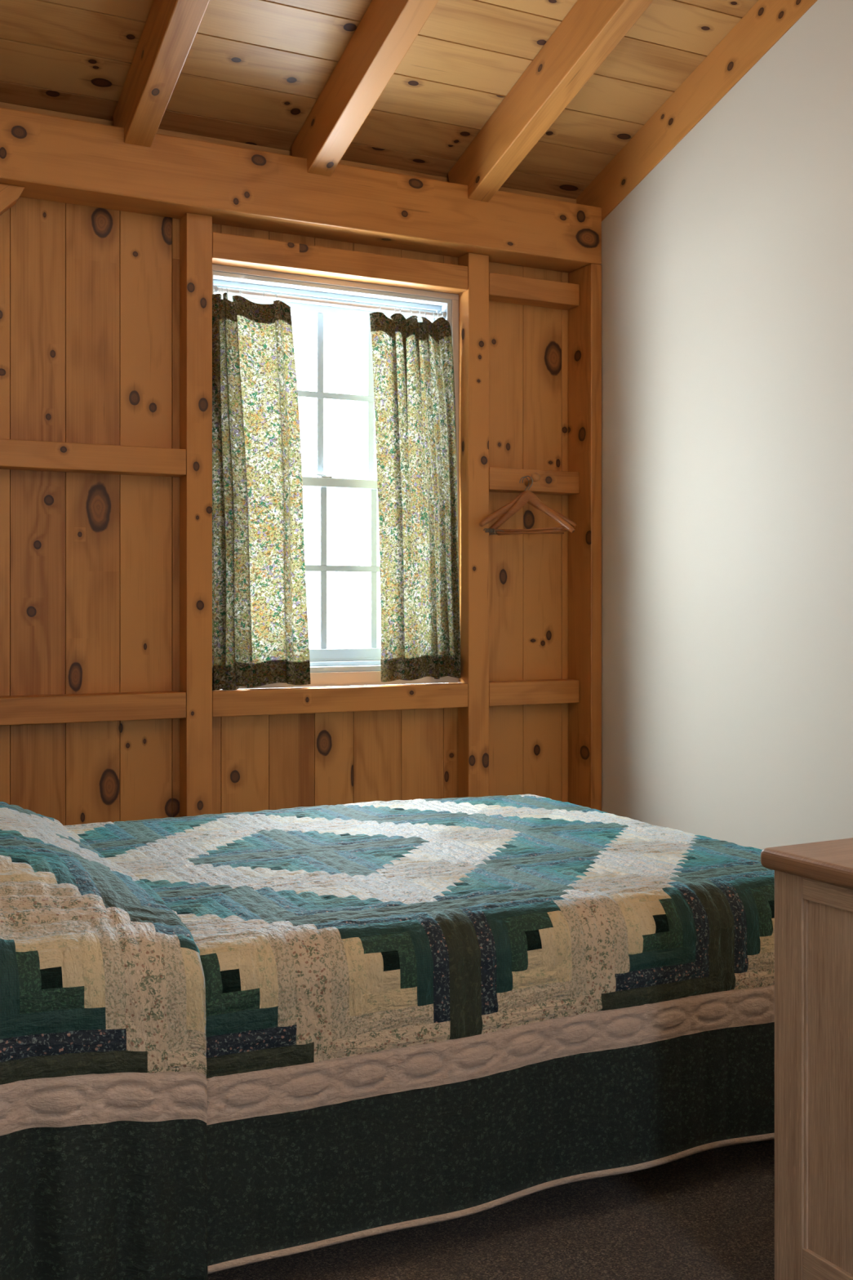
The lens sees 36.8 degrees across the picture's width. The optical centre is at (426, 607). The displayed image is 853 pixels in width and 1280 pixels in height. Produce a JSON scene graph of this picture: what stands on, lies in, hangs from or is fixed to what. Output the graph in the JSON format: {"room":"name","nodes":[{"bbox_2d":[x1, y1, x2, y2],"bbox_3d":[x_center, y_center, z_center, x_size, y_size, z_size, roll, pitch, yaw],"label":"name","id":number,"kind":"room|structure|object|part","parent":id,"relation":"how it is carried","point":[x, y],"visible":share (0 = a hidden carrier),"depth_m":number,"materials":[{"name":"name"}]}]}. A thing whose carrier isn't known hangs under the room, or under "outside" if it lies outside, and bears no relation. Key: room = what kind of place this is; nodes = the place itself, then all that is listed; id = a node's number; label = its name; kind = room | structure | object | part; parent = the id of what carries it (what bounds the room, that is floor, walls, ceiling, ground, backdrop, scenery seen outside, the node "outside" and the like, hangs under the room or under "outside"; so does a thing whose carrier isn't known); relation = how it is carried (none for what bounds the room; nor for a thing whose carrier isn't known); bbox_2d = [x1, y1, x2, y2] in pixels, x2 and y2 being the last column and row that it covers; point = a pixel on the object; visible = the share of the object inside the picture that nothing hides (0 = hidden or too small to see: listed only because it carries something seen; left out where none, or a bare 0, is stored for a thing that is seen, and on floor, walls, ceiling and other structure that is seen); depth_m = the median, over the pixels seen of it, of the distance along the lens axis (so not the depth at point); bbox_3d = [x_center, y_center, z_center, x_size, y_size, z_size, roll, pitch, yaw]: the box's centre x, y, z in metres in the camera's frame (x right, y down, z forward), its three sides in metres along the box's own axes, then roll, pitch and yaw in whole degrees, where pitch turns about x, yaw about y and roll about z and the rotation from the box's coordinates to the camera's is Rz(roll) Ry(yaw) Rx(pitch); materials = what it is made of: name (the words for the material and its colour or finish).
{"room":"bedroom","nodes":[
{"label":"bedroom","id":0,"kind":"room"},
{"bbox_2d":[0,196,568,825],"bbox_3d":[-0.998,-0.163,4.420,3.669,2.805,0.020,0,0,-27],"label":"wall","id":1,"kind":"structure","parent":0,"point":[90,295],"depth_m":4.42,"materials":[{"name":"brown wood"}]},
{"bbox_2d":[0,438,186,477],"bbox_3d":[-1.388,-0.499,4.164,1.219,0.089,0.088,0,0,-27],"label":"wall rail","id":2,"kind":"object","parent":1,"relation":"attached to","point":[19,455],"visible":1,"depth_m":4.26,"materials":[{"name":"brown wood"}]},
{"bbox_2d":[0,690,186,725],"bbox_3d":[-1.388,0.334,4.164,1.219,0.089,0.088,0,0,-27],"label":"wall rail","id":3,"kind":"object","parent":1,"relation":"attached to","point":[147,705],"visible":1,"depth_m":4.25,"materials":[{"name":"brown wood"}]},
{"bbox_2d":[0,102,576,203],"bbox_3d":[-1.016,-1.615,4.418,3.635,0.097,0.008,0,0,-27],"label":"trim","id":4,"kind":"structure","parent":1,"relation":"attached to","point":[6,105],"depth_m":4.60,"materials":[{"name":"brown wood"}]},
{"bbox_2d":[0,106,601,272],"bbox_3d":[-0.971,-1.468,4.327,3.635,0.225,0.169,0,0,-27],"label":"beam","id":5,"kind":"structure","parent":1,"relation":"attached to","point":[58,159],"depth_m":4.48,"materials":[{"name":"brown wood"}]},
{"bbox_2d":[0,183,24,215],"bbox_3d":[-1.608,-1.067,4.012,0.672,0.574,0.075,0,0,-27],"label":"knee brace","id":6,"kind":"object","parent":5,"relation":"attached to","point":[10,194],"visible":1,"depth_m":4.11,"materials":[{"name":"brown wood"}]},
{"bbox_2d":[212,231,467,716],"bbox_3d":[-0.339,-0.462,4.761,1.007,1.679,0.217,0,0,-27],"label":"window","id":7,"kind":"structure","parent":1,"relation":"in","point":[331,667],"depth_m":4.77,"materials":[{"name":"beige wood"}]},
{"bbox_3d":[-0.402,-0.794,4.833,0.892,0.685,0.030,0,0,-27],"label":"sash","id":8,"kind":"part","parent":7,"relation":"part of","materials":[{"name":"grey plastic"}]},
{"bbox_2d":[213,284,446,319],"bbox_3d":[-0.346,-1.128,4.756,0.928,0.034,0.034,0,0,-27],"label":"curtain rod","id":9,"kind":"object","parent":7,"relation":"attached to","point":[442,313],"visible":0.94,"depth_m":4.74,"materials":[{"name":"white metal"}]},
{"bbox_2d":[212,292,311,690],"bbox_3d":[-0.596,-0.413,4.571,0.375,1.412,0.096,0,0,-27],"label":"curtain","id":10,"kind":"object","parent":9,"relation":"hanging from","point":[260,628],"visible":0.96,"depth_m":4.58,"materials":[{"name":"fabric"}]},
{"bbox_2d":[369,311,460,681],"bbox_3d":[-0.033,-0.420,4.856,0.370,1.393,0.089,0,0,-27],"label":"curtain","id":11,"kind":"object","parent":9,"relation":"hanging from","point":[414,378],"visible":1,"depth_m":4.85,"materials":[{"name":"fabric"}]},
{"bbox_3d":[-0.310,0.334,4.703,1.006,0.089,0.088,0,0,-27],"label":"wall rail","id":12,"kind":"part","parent":7,"relation":"part of","materials":[{"name":"brown wood"}]},
{"bbox_3d":[-0.310,-1.256,4.703,1.006,0.090,0.088,0,0,-27],"label":"wall rail","id":13,"kind":"part","parent":7,"relation":"part of","materials":[{"name":"brown wood"}]},
{"bbox_3d":[-0.387,-0.144,4.803,0.892,0.685,0.030,0,0,-27],"label":"sash","id":14,"kind":"part","parent":7,"relation":"part of","materials":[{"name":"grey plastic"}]},
{"bbox_2d":[488,272,579,310],"bbox_3d":[0.406,-1.246,5.061,0.412,0.086,0.088,0,0,-27],"label":"wall rail","id":15,"kind":"object","parent":1,"relation":"attached to","point":[504,288],"visible":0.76,"depth_m":5.03,"materials":[{"name":"brown wood"}]},
{"bbox_2d":[488,679,579,706],"bbox_3d":[0.406,0.333,5.061,0.412,0.091,0.088,0,0,-27],"label":"wall rail","id":16,"kind":"object","parent":1,"relation":"attached to","point":[517,692],"visible":0.76,"depth_m":5.02,"materials":[{"name":"brown wood"}]},
{"bbox_2d":[488,466,579,495],"bbox_3d":[0.406,-0.498,5.061,0.412,0.086,0.088,0,0,-27],"label":"wall rail","id":17,"kind":"object","parent":1,"relation":"attached to","point":[500,479],"visible":0.8,"depth_m":5.03,"materials":[{"name":"brown wood"}]},
{"bbox_2d":[524,472,540,487],"bbox_3d":[0.408,-0.496,4.964,0.035,0.050,0.088,0,0,-22],"label":"peg","id":18,"kind":"object","parent":17,"relation":"attached to","point":[535,477],"visible":0.95,"depth_m":4.93,"materials":[{"name":"brown wood"}]},
{"bbox_2d":[479,476,577,533],"bbox_3d":[0.389,-0.397,4.959,0.422,0.224,0.047,-1,0,-24],"label":"hanger","id":19,"kind":"object","parent":18,"relation":"hanging from","point":[506,508],"visible":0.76,"depth_m":4.93,"materials":[{"name":"brown wood"}]},
{"bbox_2d":[488,475,574,535],"bbox_3d":[0.392,-0.388,4.907,0.358,0.239,0.048,0,0,17],"label":"hanger","id":20,"kind":"object","parent":18,"relation":"hanging from","point":[528,495],"visible":0.91,"depth_m":4.91,"materials":[{"name":"brown wood"}]},
{"bbox_3d":[0.418,-0.503,4.939,0.035,0.036,0.035,0,0,-27],"label":"peg knob","id":21,"kind":"part","parent":18,"relation":"part of","materials":[{"name":"brown wood"}]},
{"bbox_2d":[0,0,758,199],"bbox_3d":[-0.296,-2.199,2.980,3.837,1.235,3.786,0,0,-27],"label":"ceiling","id":22,"kind":"structure","parent":0,"point":[253,72],"depth_m":4.31,"materials":[{"name":"brown wood"}]},
{"bbox_2d":[112,0,209,146],"bbox_3d":[-0.236,-2.131,2.804,0.090,1.272,3.538,0,0,-27],"label":"rafter","id":23,"kind":"object","parent":22,"relation":"attached to","point":[171,28],"visible":0.8,"depth_m":3.95,"materials":[{"name":"brown wood"}]},
{"bbox_2d":[291,0,439,176],"bbox_3d":[0.339,-2.131,3.092,0.090,1.272,3.538,0,0,-27],"label":"rafter","id":24,"kind":"object","parent":22,"relation":"attached to","point":[387,30],"visible":0.85,"depth_m":4.15,"materials":[{"name":"brown wood"}]},
{"bbox_2d":[448,0,653,202],"bbox_3d":[0.913,-2.131,3.379,0.090,1.272,3.538,0,0,-27],"label":"rafter","id":25,"kind":"object","parent":22,"relation":"attached to","point":[592,29],"visible":0.8,"depth_m":4.34,"materials":[{"name":"brown wood"}]},
{"bbox_2d":[576,0,817,221],"bbox_3d":[1.413,-2.100,3.739,0.107,1.335,3.736,0,0,-27],"label":"rafter","id":26,"kind":"object","parent":22,"relation":"attached to","point":[767,21],"visible":0.51,"depth_m":4.55,"materials":[{"name":"brown wood"}]},
{"bbox_2d":[207,1138,774,1279],"bbox_3d":[0.329,1.300,1.730,3.837,0.120,6.400,0,0,-27],"label":"floor","id":27,"kind":"structure","parent":0,"point":[708,1215],"depth_m":2.52,"materials":[{"name":"carpet"}]},
{"bbox_2d":[179,213,212,817],"bbox_3d":[-0.801,-0.057,4.457,0.090,2.594,0.089,0,0,-27],"label":"wall post","id":28,"kind":"object","parent":27,"relation":"on","point":[195,229],"visible":0.89,"depth_m":4.42,"materials":[{"name":"brown wood"}]},
{"bbox_2d":[457,252,488,797],"bbox_3d":[0.181,-0.057,4.948,0.090,2.594,0.089,0,0,-27],"label":"wall post","id":29,"kind":"object","parent":27,"relation":"on","point":[473,303],"visible":0.85,"depth_m":4.91,"materials":[{"name":"brown wood"}]},
{"bbox_2d":[568,263,601,810],"bbox_3d":[0.632,-0.057,5.129,0.051,2.594,0.169,0,0,-27],"label":"wall post","id":30,"kind":"object","parent":27,"relation":"on","point":[584,320],"visible":0.8,"depth_m":5.08,"materials":[{"name":"brown wood"}]},
{"bbox_2d":[760,837,852,1279],"bbox_3d":[1.143,0.832,2.249,0.960,0.816,0.568,0,0,-28],"label":"dresser","id":31,"kind":"object","parent":27,"relation":"on","point":[814,881],"visible":1,"depth_m":2.19,"materials":[{"name":"brown wood"}]},
{"bbox_3d":[0.746,1.140,2.042,0.021,0.080,0.384,0,0,-28],"label":"rail","id":32,"kind":"part","parent":31,"relation":"part of","materials":[{"name":"brown wood"}]},
{"bbox_3d":[0.746,0.480,2.042,0.021,0.040,0.384,0,0,-28],"label":"rail","id":33,"kind":"part","parent":31,"relation":"part of","materials":[{"name":"brown wood"}]},
{"bbox_3d":[0.747,0.800,2.042,0.010,0.600,0.384,0,0,-28],"label":"panel","id":34,"kind":"part","parent":31,"relation":"part of","materials":[{"name":"brown wood"}]},
{"bbox_2d":[600,0,852,849],"bbox_3d":[1.998,-0.616,2.593,0.120,3.911,6.250,0,0,-27],"label":"wall","id":35,"kind":"structure","parent":0,"point":[727,269],"depth_m":4.33,"materials":[{"name":"paint"}]},
{"bbox_3d":[-0.253,0.928,3.138,2.075,0.624,1.410,0,0,-27],"label":"bed","id":36,"kind":"object","parent":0,"visible":0},
{"bbox_2d":[0,794,774,1279],"bbox_3d":[-0.293,0.849,3.118,2.286,0.798,1.618,0,0,-27],"label":"quilt","id":37,"kind":"object","parent":36,"relation":"on","point":[231,1040],"visible":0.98,"depth_m":2.43,"materials":[{"name":"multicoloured fabric"}]}
]}

